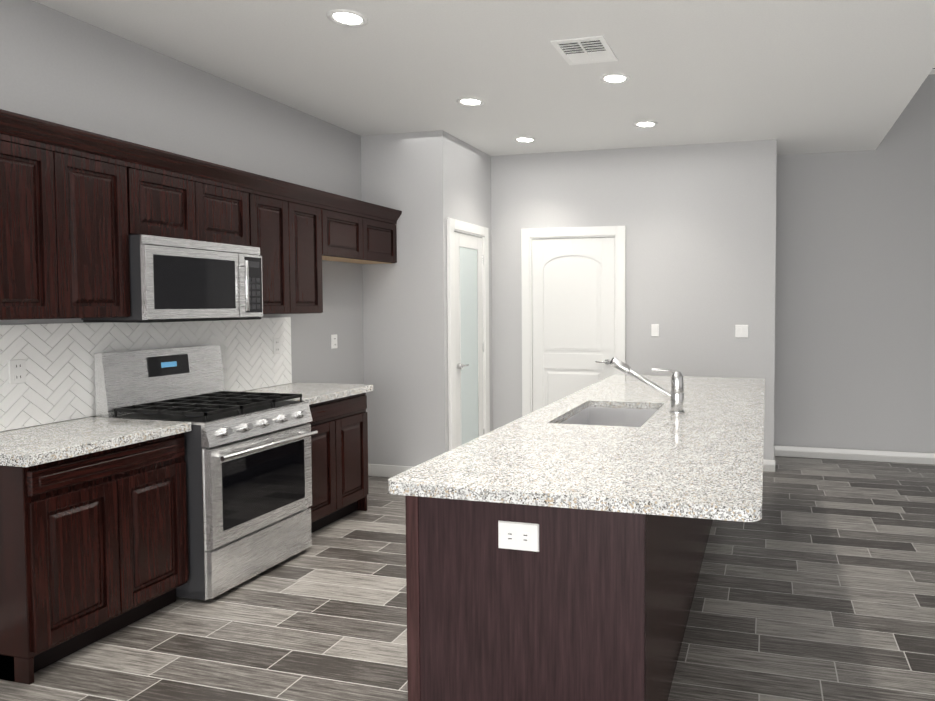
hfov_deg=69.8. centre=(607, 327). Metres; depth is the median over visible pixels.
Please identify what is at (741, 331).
light switch
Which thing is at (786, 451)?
baseboard
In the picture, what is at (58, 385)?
backsplash
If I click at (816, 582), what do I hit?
floor
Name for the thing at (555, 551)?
kitchen island
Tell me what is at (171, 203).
upper cabinet
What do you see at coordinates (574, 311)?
door
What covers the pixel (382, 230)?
upper cabinet
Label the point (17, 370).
outlet
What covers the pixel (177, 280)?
over-the-range microwave
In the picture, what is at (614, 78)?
recessed light
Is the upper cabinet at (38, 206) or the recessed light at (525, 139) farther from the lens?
the recessed light at (525, 139)
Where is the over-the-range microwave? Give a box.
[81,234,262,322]
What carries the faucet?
on the island countertop
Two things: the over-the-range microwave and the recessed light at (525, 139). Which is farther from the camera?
the recessed light at (525, 139)
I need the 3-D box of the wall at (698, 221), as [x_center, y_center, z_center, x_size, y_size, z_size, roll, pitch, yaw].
[-0.263,-0.724,6.272,3.640,4.000,0.140,1,2,14]
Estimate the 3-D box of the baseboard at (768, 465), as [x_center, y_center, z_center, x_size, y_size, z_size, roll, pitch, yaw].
[0.835,1.235,5.997,1.369,0.105,0.016,1,2,14]
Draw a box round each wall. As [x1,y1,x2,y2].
[0,0,363,431]
[361,130,492,466]
[491,140,776,459]
[774,74,934,452]
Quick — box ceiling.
[33,0,934,155]
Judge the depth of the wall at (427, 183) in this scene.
5.57 m
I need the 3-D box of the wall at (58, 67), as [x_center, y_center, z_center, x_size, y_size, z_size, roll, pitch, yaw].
[-3.075,-0.571,2.119,0.150,4.000,9.268,1,2,14]
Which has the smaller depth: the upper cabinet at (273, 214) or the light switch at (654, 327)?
the upper cabinet at (273, 214)
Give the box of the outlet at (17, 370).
[8,359,25,384]
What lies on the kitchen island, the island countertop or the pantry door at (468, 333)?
the island countertop
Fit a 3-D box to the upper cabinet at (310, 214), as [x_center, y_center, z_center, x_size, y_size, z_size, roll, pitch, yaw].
[-2.243,-0.483,4.487,0.337,0.770,0.386,1,2,14]
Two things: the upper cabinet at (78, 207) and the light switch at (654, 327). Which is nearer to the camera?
the upper cabinet at (78, 207)
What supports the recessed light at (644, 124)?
in the ceiling
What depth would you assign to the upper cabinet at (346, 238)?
4.91 m
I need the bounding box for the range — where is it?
[94,345,317,600]
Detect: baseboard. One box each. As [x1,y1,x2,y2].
[368,464,412,476]
[763,459,774,471]
[776,445,934,464]
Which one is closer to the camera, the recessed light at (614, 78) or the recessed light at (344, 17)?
the recessed light at (344, 17)
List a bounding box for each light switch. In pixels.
[651,324,658,336]
[735,325,747,337]
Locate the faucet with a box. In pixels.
[610,357,687,412]
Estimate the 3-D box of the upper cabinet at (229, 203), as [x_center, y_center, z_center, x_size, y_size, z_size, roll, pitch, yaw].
[-2.408,-0.666,3.806,0.337,0.355,0.443,1,2,14]
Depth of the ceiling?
3.92 m
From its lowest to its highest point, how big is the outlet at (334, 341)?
0.115 m
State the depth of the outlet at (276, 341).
4.65 m
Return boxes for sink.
[560,405,659,424]
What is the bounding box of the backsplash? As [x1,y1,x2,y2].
[0,317,291,430]
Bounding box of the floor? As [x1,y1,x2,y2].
[0,456,934,700]
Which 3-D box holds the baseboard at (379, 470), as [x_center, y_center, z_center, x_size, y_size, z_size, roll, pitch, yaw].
[-1.736,1.248,5.627,0.759,0.105,0.036,1,2,14]
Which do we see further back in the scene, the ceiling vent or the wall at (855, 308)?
the wall at (855, 308)
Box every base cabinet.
[0,417,191,684]
[242,382,372,532]
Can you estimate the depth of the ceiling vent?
3.70 m
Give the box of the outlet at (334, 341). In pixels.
[331,334,336,348]
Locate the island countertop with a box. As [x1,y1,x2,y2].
[388,377,763,521]
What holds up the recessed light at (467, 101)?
in the ceiling
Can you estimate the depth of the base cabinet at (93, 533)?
2.79 m
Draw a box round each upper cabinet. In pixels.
[0,129,75,319]
[72,145,135,317]
[132,161,207,241]
[208,177,255,246]
[252,185,299,313]
[296,197,323,313]
[324,205,371,260]
[337,213,396,263]
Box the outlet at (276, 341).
[273,338,280,353]
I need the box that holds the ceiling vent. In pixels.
[550,35,617,64]
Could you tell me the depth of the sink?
3.90 m
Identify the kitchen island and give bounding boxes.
[405,497,712,700]
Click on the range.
(247, 456)
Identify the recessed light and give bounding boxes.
[327,9,367,26]
[457,97,483,105]
[514,137,535,142]
[600,73,629,83]
[634,121,657,127]
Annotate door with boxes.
[447,218,489,450]
[521,226,625,416]
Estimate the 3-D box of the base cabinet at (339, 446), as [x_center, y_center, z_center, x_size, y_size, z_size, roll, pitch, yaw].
[-2.108,0.884,4.443,0.645,0.920,0.766,1,2,14]
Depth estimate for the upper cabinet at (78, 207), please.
3.10 m
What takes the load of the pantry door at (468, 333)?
in the wall at (427, 183)

